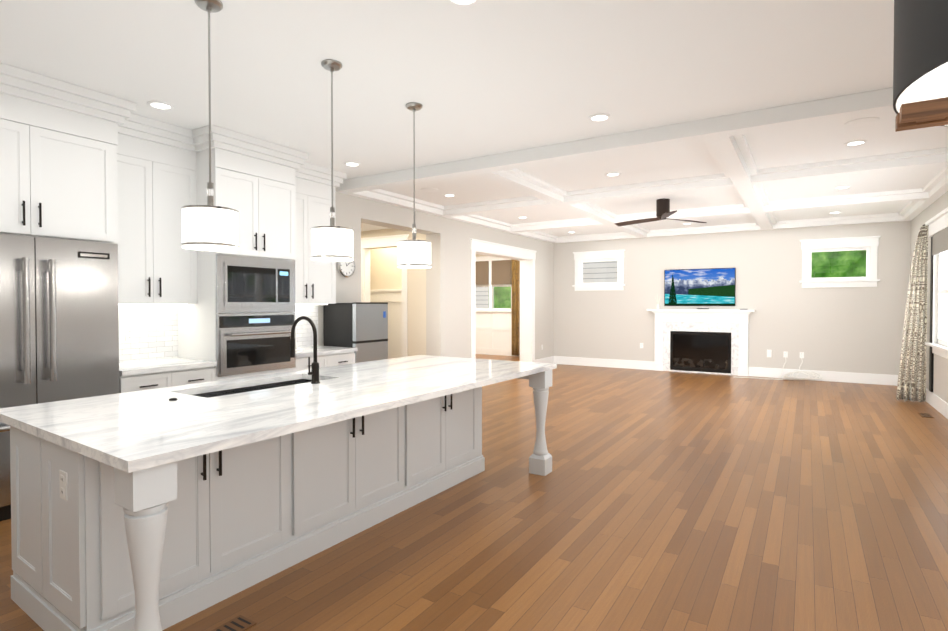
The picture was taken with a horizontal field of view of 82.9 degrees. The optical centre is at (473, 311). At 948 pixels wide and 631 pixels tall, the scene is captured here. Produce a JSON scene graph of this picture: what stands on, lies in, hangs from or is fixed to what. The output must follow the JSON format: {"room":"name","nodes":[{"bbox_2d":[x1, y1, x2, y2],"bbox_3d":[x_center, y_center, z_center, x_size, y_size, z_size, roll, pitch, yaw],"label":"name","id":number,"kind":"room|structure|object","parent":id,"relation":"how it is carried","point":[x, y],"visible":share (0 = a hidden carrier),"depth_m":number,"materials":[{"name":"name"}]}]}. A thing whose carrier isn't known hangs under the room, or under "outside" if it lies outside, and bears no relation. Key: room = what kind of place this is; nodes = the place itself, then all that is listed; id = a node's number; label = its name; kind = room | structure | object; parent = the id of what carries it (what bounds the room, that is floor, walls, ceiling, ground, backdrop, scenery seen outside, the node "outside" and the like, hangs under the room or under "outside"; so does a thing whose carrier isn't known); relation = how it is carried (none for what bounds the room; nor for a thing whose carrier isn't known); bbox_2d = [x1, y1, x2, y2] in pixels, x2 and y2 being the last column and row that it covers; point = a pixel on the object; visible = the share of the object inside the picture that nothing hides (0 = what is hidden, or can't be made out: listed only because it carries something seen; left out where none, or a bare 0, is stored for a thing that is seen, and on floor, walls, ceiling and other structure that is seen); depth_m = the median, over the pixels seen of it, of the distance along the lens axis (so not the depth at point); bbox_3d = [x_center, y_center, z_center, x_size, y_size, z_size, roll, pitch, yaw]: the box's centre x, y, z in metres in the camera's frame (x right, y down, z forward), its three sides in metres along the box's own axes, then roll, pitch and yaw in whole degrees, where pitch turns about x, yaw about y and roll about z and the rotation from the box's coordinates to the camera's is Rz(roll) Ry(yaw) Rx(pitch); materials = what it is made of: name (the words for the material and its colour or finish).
{"room":"kitchen","nodes":[
{"label":"kitchen","id":0,"kind":"room"},
{"bbox_2d":[370,247,401,289],"bbox_3d":[-1.889,-0.234,10.912,3.650,3.050,0.150,1,1,32],"label":"wall","id":1,"kind":"structure","parent":0,"point":[385,272],"depth_m":10.74,"materials":[{"name":"beige paint"}]},
{"bbox_2d":[370,289,401,358],"bbox_3d":[-1.329,0.426,10.450,2.200,1.745,0.058,1,1,32],"label":"trim","id":2,"kind":"structure","parent":1,"relation":"attached to","point":[392,298],"depth_m":10.62,"materials":[{"name":"white"}]},
{"bbox_2d":[361,223,425,355],"bbox_3d":[-2.653,-0.207,9.210,3.150,3.050,2.190,1,1,32],"label":"wall","id":3,"kind":"structure","parent":0,"point":[416,311],"depth_m":9.32,"materials":[{"name":"beige paint"}]},
{"bbox_2d":[361,234,408,356],"bbox_3d":[-1.616,-0.026,9.745,1.210,2.670,0.190,1,1,32],"label":"door frame","id":4,"kind":"structure","parent":3,"relation":"attached to","point":[380,241],"depth_m":9.67,"materials":[{"name":"white wood"}]},
{"bbox_2d":[318,192,553,359],"bbox_3d":[-2.086,-0.171,6.855,0.300,3.050,15.050,1,1,32],"label":"wall","id":5,"kind":"structure","parent":0,"point":[448,303],"depth_m":9.18,"materials":[{"name":"grey paint"}]},
{"bbox_2d":[0,83,119,246],"bbox_3d":[-3.363,-1.033,3.914,0.617,0.995,1.130,1,1,32],"label":"upper cabinet","id":6,"kind":"object","parent":5,"relation":"attached to","point":[79,163],"depth_m":3.89,"materials":[{"name":"white wood"}]},
{"bbox_2d":[118,127,195,306],"bbox_3d":[-2.968,-0.809,4.809,0.347,1.470,0.800,1,1,32],"label":"upper cabinet","id":7,"kind":"object","parent":5,"relation":"attached to","point":[158,174],"depth_m":4.73,"materials":[{"name":"white wood"}]},
{"bbox_2d":[300,171,335,306],"bbox_3d":[-2.057,-0.832,6.273,0.347,1.470,0.850,1,1,32],"label":"upper cabinet","id":8,"kind":"object","parent":5,"relation":"attached to","point":[317,278],"depth_m":6.27,"materials":[{"name":"white wood"}]},
{"bbox_2d":[336,259,354,276],"bbox_3d":[-1.697,-0.615,7.142,0.048,0.310,0.310,1,1,32],"label":"wall clock","id":9,"kind":"object","parent":5,"relation":"attached to","point":[345,268],"visible":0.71,"depth_m":7.13,"materials":[{"name":"silver metal"}]},
{"bbox_2d":[470,238,536,361],"bbox_3d":[0.545,-0.036,11.051,0.340,2.650,2.750,1,1,32],"label":"door frame","id":10,"kind":"structure","parent":5,"relation":"attached to","point":[527,259],"depth_m":12.00,"materials":[{"name":"white wood"}]},
{"bbox_2d":[535,356,553,363],"bbox_3d":[1.652,1.170,12.589,0.016,0.190,1.060,1,1,32],"label":"baseboard","id":11,"kind":"structure","parent":5,"relation":"attached to","point":[548,359],"depth_m":12.67,"materials":[{"name":"white wood"}]},
{"bbox_2d":[0,354,947,630],"bbox_3d":[-0.421,1.411,6.462,11.170,0.100,16.700,1,1,32],"label":"floor","id":12,"kind":"structure","parent":0,"point":[654,500],"depth_m":3.49,"materials":[{"name":"brown wood"}]},
{"bbox_2d":[0,234,118,520],"bbox_3d":[-3.292,0.438,3.893,0.751,1.925,1.054,1,1,32],"label":"fridge","id":13,"kind":"object","parent":12,"relation":"on","point":[59,327],"visible":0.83,"depth_m":3.80,"materials":[{"name":"silver metal"}]},
{"bbox_2d":[119,371,163,392],"bbox_3d":[-2.939,0.945,4.617,0.627,0.888,0.459,1,1,32],"label":"base cabinet","id":14,"kind":"object","parent":12,"relation":"on","point":[127,383],"depth_m":4.38,"materials":[{"name":"white wood"}]},
{"bbox_2d":[164,363,215,386],"bbox_3d":[-2.736,0.940,4.926,0.647,0.888,0.517,1,1,32],"label":"base cabinet","id":15,"kind":"object","parent":12,"relation":"on","point":[182,375],"depth_m":4.72,"materials":[{"name":"white wood"}]},
{"bbox_2d":[119,359,211,374],"bbox_3d":[-2.841,0.477,4.749,0.647,0.040,0.800,1,1,32],"label":"countertop","id":16,"kind":"structure","parent":15,"relation":"on","point":[142,366],"depth_m":4.69,"materials":[{"name":"white stone"}]},
{"bbox_2d":[212,615,255,630],"bbox_3d":[-1.127,1.421,2.344,0.120,0.006,0.320,1,1,32],"label":"floor vent","id":17,"kind":"object","parent":12,"relation":"in","point":[240,623],"depth_m":2.43,"materials":[{"name":"brown wood"}]},
{"bbox_2d":[176,139,299,380],"bbox_3d":[-2.382,-0.089,5.456,0.671,2.930,0.900,1,1,32],"label":"tall cabinet","id":18,"kind":"object","parent":12,"relation":"on","point":[242,319],"depth_m":5.20,"materials":[{"name":"white wood"}]},
{"bbox_2d":[216,254,294,312],"bbox_3d":[-2.115,-0.266,5.288,0.045,0.540,0.880,1,1,32],"label":"microwave","id":19,"kind":"object","parent":18,"relation":"in","point":[245,283],"depth_m":5.23,"materials":[{"name":"silver metal"}]},
{"bbox_2d":[216,313,295,376],"bbox_3d":[-2.092,0.301,5.282,0.099,0.575,0.880,1,1,32],"label":"wall oven","id":20,"kind":"object","parent":18,"relation":"in","point":[247,344],"depth_m":5.22,"materials":[{"name":"silver metal"}]},
{"bbox_2d":[10,368,555,630],"bbox_3d":[-0.843,0.960,3.645,1.507,0.889,3.400,1,1,32],"label":"kitchen island","id":21,"kind":"object","parent":12,"relation":"on","point":[158,509],"depth_m":2.61,"materials":[{"name":"wood"}]},
{"bbox_2d":[0,356,556,475],"bbox_3d":[-0.861,0.494,3.691,1.594,0.040,3.518,1,1,32],"label":"island countertop","id":22,"kind":"structure","parent":21,"relation":"on","point":[133,433],"depth_m":2.69,"materials":[{"name":"white stone"}]},
{"bbox_2d":[192,376,307,395],"bbox_3d":[-1.404,0.625,3.556,0.444,0.242,1.015,1,1,32],"label":"sink","id":23,"kind":"object","parent":22,"relation":"in","point":[295,379],"depth_m":3.70,"materials":[{"name":"black metal"}]},
{"bbox_2d":[290,316,323,383],"bbox_3d":[-1.162,0.251,3.628,0.280,0.448,0.096,1,1,32],"label":"faucet","id":24,"kind":"object","parent":22,"relation":"on","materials":[{"name":"black metal"}]},
{"bbox_2d":[300,351,335,369],"bbox_3d":[-2.036,0.923,6.050,0.647,0.888,0.563,1,1,32],"label":"base cabinet","id":25,"kind":"object","parent":12,"relation":"on","point":[328,360],"depth_m":6.01,"materials":[{"name":"white wood"}]},
{"bbox_2d":[300,347,355,354],"bbox_3d":[-1.914,0.454,6.240,0.647,0.040,0.910,1,1,32],"label":"countertop","id":26,"kind":"structure","parent":25,"relation":"on","point":[303,350],"depth_m":6.22,"materials":[{"name":"white stone"}]},
{"bbox_2d":[336,351,354,365],"bbox_3d":[-1.826,0.917,6.407,0.627,0.888,0.505,1,1,32],"label":"base cabinet","id":27,"kind":"object","parent":12,"relation":"on","point":[348,357],"depth_m":6.33,"materials":[{"name":"white wood"}]},
{"bbox_2d":[323,302,387,362],"bbox_3d":[-1.511,0.616,6.898,0.564,1.476,0.580,1,1,32],"label":"mini fridge","id":28,"kind":"object","parent":12,"relation":"on","point":[362,327],"visible":0.54,"depth_m":6.68,"materials":[{"name":"silver metal"}]},
{"bbox_2d":[647,294,754,375],"bbox_3d":[4.689,0.456,11.217,2.080,1.660,0.200,1,1,32],"label":"fireplace","id":29,"kind":"object","parent":12,"relation":"on","point":[706,340],"visible":1,"depth_m":11.23,"materials":[{"name":"stone"}]},
{"bbox_2d":[739,357,821,379],"bbox_3d":[5.845,1.088,10.368,1.484,0.422,0.414,1,1,32],"label":"cable bundle","id":30,"kind":"object","parent":12,"relation":"on","point":[785,377],"visible":1,"depth_m":10.19,"materials":[{"name":"white plastic"}]},
{"bbox_2d":[918,413,933,417],"bbox_3d":[5.896,1.349,7.008,0.120,0.006,0.300,1,1,32],"label":"floor vent","id":31,"kind":"object","parent":12,"relation":"in","point":[926,415],"depth_m":6.98,"materials":[{"name":"brown wood"}]},
{"bbox_2d":[0,0,947,236],"bbox_3d":[-0.421,-1.739,6.413,11.170,0.100,16.700,1,1,32],"label":"ceiling","id":32,"kind":"structure","parent":0,"point":[481,78],"depth_m":3.77,"materials":[{"name":"white paint"}]},
{"bbox_2d":[147,101,173,109],"bbox_3d":[-2.499,-1.651,4.280,0.198,0.010,0.190,1,1,32],"label":"recessed light","id":33,"kind":"object","parent":32,"relation":"in","point":[160,105],"depth_m":4.29,"materials":[{"name":"white"}]},
{"bbox_2d":[181,0,238,250],"bbox_3d":[-1.397,-0.984,2.839,0.274,1.297,0.274,1,1,32],"label":"pendant light","id":34,"kind":"object","parent":32,"relation":"hanging from","point":[209,226],"visible":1,"depth_m":2.76,"materials":[{"name":"white fabric"}]},
{"bbox_2d":[311,59,353,261],"bbox_3d":[-0.942,-0.995,3.569,0.274,1.297,0.274,1,1,32],"label":"pendant light","id":35,"kind":"object","parent":32,"relation":"hanging from","point":[332,242],"visible":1,"depth_m":3.49,"materials":[{"name":"white fabric"}]},
{"bbox_2d":[344,162,360,166],"bbox_3d":[-1.380,-1.679,6.083,0.190,0.010,0.188,1,1,32],"label":"recessed light","id":36,"kind":"object","parent":32,"relation":"in","point":[354,164],"depth_m":6.10,"materials":[{"name":"white"}]},
{"bbox_2d":[397,102,430,268],"bbox_3d":[-0.480,-1.007,4.312,0.274,1.297,0.274,1,1,32],"label":"pendant light","id":37,"kind":"object","parent":32,"relation":"hanging from","point":[413,253],"visible":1,"depth_m":4.23,"materials":[{"name":"white fabric"}]},
{"bbox_2d":[443,194,455,196],"bbox_3d":[-0.353,-1.706,7.839,0.194,0.010,0.197,1,1,32],"label":"recessed light","id":38,"kind":"object","parent":32,"relation":"in","point":[446,195],"depth_m":7.87,"materials":[{"name":"white plastic"}]},
{"bbox_2d":[447,0,479,6],"bbox_3d":[-0.050,-1.628,2.807,0.144,0.010,0.109,1,1,32],"label":"recessed light","id":39,"kind":"object","parent":32,"relation":"in","point":[460,3],"depth_m":2.83,"materials":[{"name":"white"}]},
{"bbox_2d":[588,113,610,121],"bbox_3d":[1.066,-1.655,4.560,0.191,0.010,0.194,1,1,32],"label":"recessed light","id":40,"kind":"object","parent":32,"relation":"in","point":[596,117],"depth_m":4.57,"materials":[{"name":"white"}]},
{"bbox_2d":[605,172,620,175],"bbox_3d":[1.693,-1.686,6.557,0.187,0.010,0.195,1,1,32],"label":"recessed light","id":41,"kind":"object","parent":32,"relation":"in","point":[612,173],"depth_m":6.58,"materials":[{"name":"white plastic"}]},
{"bbox_2d":[335,88,947,242],"bbox_3d":[2.935,-1.652,8.213,6.770,0.130,7.100,1,1,32],"label":"ceiling beams","id":42,"kind":"structure","parent":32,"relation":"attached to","point":[722,138],"depth_m":6.58,"materials":[{"name":"white wood"}]},
{"bbox_2d":[615,199,706,225],"bbox_3d":[2.768,-1.551,8.226,1.299,0.329,1.374,1,1,32],"label":"ceiling fan","id":43,"kind":"object","parent":32,"relation":"hanging from","point":[663,212],"visible":1,"depth_m":8.18,"materials":[{"name":"brown metal"}]},
{"bbox_2d":[834,186,850,188],"bbox_3d":[5.007,-1.697,7.296,0.178,0.010,0.195,1,1,32],"label":"recessed light","id":44,"kind":"object","parent":32,"relation":"in","point":[839,187],"depth_m":7.33,"materials":[{"name":"white plastic"}]},
{"bbox_2d":[844,140,867,145],"bbox_3d":[3.755,-1.666,5.280,0.185,0.010,0.207,1,1,32],"label":"recessed light","id":45,"kind":"object","parent":32,"relation":"in","point":[857,142],"depth_m":5.30,"materials":[{"name":"white"}]},
{"bbox_2d":[845,117,879,126],"bbox_3d":[3.389,-1.657,4.692,0.248,0.009,0.248,0,1,-13],"label":"ceiling speaker","id":46,"kind":"object","parent":32,"relation":"attached to","point":[864,121],"depth_m":4.68,"materials":[{"name":"white"}]},
{"bbox_2d":[893,0,947,131],"bbox_3d":[1.757,-1.055,1.100,1.410,1.098,0.920,1,1,32],"label":"drum pendant light","id":47,"kind":"object","parent":32,"relation":"hanging from","point":[920,78],"visible":1,"depth_m":1.39,"materials":[{"name":"black metal"}]},
{"bbox_2d":[554,221,910,374],"bbox_3d":[4.850,-0.240,11.314,6.770,3.050,0.150,1,1,32],"label":"wall","id":48,"kind":"structure","parent":0,"point":[850,329],"depth_m":10.64,"materials":[{"name":"grey paint"}]},
{"bbox_2d":[572,249,624,290],"bbox_3d":[2.897,-0.955,12.453,1.240,0.915,0.160,1,1,32],"label":"window","id":49,"kind":"structure","parent":48,"relation":"in","point":[581,277],"depth_m":12.43,"materials":[{"name":"white"}]},
{"bbox_2d":[554,356,653,369],"bbox_3d":[2.945,1.173,12.421,2.390,0.190,0.019,1,1,32],"label":"baseboard","id":50,"kind":"structure","parent":48,"relation":"attached to","point":[614,363],"depth_m":12.36,"materials":[{"name":"white wood"}]},
{"bbox_2d":[664,268,735,305],"bbox_3d":[4.719,-0.514,11.270,1.390,0.780,0.047,1,1,32],"label":"tv","id":51,"kind":"object","parent":48,"relation":"attached to","point":[702,287],"visible":0.96,"depth_m":11.23,"materials":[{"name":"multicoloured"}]},
{"bbox_2d":[767,350,771,356],"bbox_3d":[5.834,0.821,10.612,0.080,0.150,0.029,1,1,32],"label":"electrical outlet plate","id":52,"kind":"object","parent":48,"relation":"attached to","point":[769,353],"depth_m":10.60,"materials":[{"name":"white plastic"}]},
{"bbox_2d":[749,367,897,385],"bbox_3d":[6.588,1.208,10.155,2.490,0.190,0.019,1,1,32],"label":"baseboard","id":53,"kind":"structure","parent":48,"relation":"attached to","point":[849,377],"depth_m":10.05,"materials":[{"name":"white wood"}]},
{"bbox_2d":[799,236,880,287],"bbox_3d":[6.804,-0.918,10.024,1.240,0.915,0.160,1,1,32],"label":"window","id":54,"kind":"structure","parent":48,"relation":"in","point":[867,260],"depth_m":9.99,"materials":[{"name":"white wood"}]},
{"bbox_2d":[910,191,947,402],"bbox_3d":[3.854,-0.113,3.162,0.150,3.050,15.050,1,1,32],"label":"wall","id":55,"kind":"structure","parent":0,"point":[940,372],"depth_m":7.61,"materials":[{"name":"grey paint"}]},
{"bbox_2d":[925,207,947,391],"bbox_3d":[5.747,-0.060,6.325,0.195,2.445,3.480,1,1,32],"label":"window","id":56,"kind":"structure","parent":55,"relation":"in","point":[942,285],"depth_m":7.52,"materials":[{"name":"white"}]},
{"bbox_2d":[932,227,947,254],"bbox_3d":[5.644,-0.920,6.234,0.023,0.288,3.120,1,1,32],"label":"shade valance","id":57,"kind":"object","parent":56,"relation":"attached to","point":[940,242],"visible":1,"depth_m":7.10,"materials":[{"name":"grey fabric"}]},
{"bbox_2d":[926,388,947,418],"bbox_3d":[3.743,1.317,3.164,0.016,0.190,14.900,1,1,32],"label":"baseboard","id":58,"kind":"structure","parent":55,"relation":"attached to","point":[938,404],"depth_m":7.32,"materials":[{"name":"white wood"}]},
{"bbox_3d":[-0.439,-0.268,13.102,3.800,3.050,5.100,1,1,32],"label":"wall","id":59,"kind":"structure","parent":0,"visible":0},
{"bbox_2d":[476,256,511,309],"bbox_3d":[0.500,-0.824,15.380,1.620,1.550,0.125,1,1,32],"label":"room window","id":60,"kind":"structure","parent":59,"relation":"in","point":[490,259],"depth_m":15.33,"materials":[{"name":"white"}]},
{"bbox_2d":[476,260,510,284],"bbox_3d":[0.457,-1.117,15.306,1.360,0.680,0.032,1,1,32],"label":"window blind","id":61,"kind":"object","parent":60,"relation":"attached to","point":[501,272],"visible":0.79,"depth_m":15.21,"materials":[{"name":"brown fabric"}]},
{"bbox_2d":[476,310,514,355],"bbox_3d":[0.810,0.591,15.123,3.500,1.270,0.069,1,1,32],"label":"wall","id":62,"kind":"structure","parent":59,"relation":"attached to","point":[493,332],"depth_m":15.28,"materials":[{"name":"white paint"}]},
{"bbox_2d":[512,260,519,355],"bbox_3d":[1.179,-0.159,14.774,0.324,2.720,0.083,1,1,32],"label":"door","id":63,"kind":"structure","parent":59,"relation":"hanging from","point":[515,308],"depth_m":14.78,"materials":[{"name":"brown wood"}]},
{"bbox_3d":[6.628,-1.261,7.854,0.108,0.040,0.060,1,1,32],"label":"curtain rod","id":64,"kind":"object","parent":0,"visible":0},
{"bbox_2d":[896,225,927,401],"bbox_3d":[6.493,0.027,7.963,0.344,2.581,0.109,1,1,42],"label":"curtain","id":65,"kind":"object","parent":64,"relation":"hanging from","point":[911,385],"visible":1,"depth_m":7.92,"materials":[{"name":"beige fabric"}]},
{"label":"outside","id":66,"kind":"structure","parent":0,"visible":0},
{"bbox_2d":[476,284,505,307],"bbox_3d":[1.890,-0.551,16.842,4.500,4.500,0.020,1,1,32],"label":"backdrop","id":67,"kind":"structure","parent":66,"point":[479,296],"depth_m":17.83,"materials":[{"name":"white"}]},
{"bbox_2d":[494,287,510,307],"bbox_3d":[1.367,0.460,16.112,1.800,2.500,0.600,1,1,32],"label":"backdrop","id":68,"kind":"structure","parent":66,"point":[506,293],"depth_m":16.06,"materials":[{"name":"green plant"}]},
{"bbox_2d":[583,261,616,282],"bbox_3d":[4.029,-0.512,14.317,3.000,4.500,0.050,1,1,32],"label":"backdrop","id":69,"kind":"structure","parent":66,"point":[598,267],"depth_m":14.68,"materials":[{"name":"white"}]},
{"bbox_2d":[811,250,865,277],"bbox_3d":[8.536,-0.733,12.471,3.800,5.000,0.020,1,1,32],"label":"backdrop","id":70,"kind":"structure","parent":66,"point":[856,254],"depth_m":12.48,"materials":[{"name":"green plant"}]}
]}

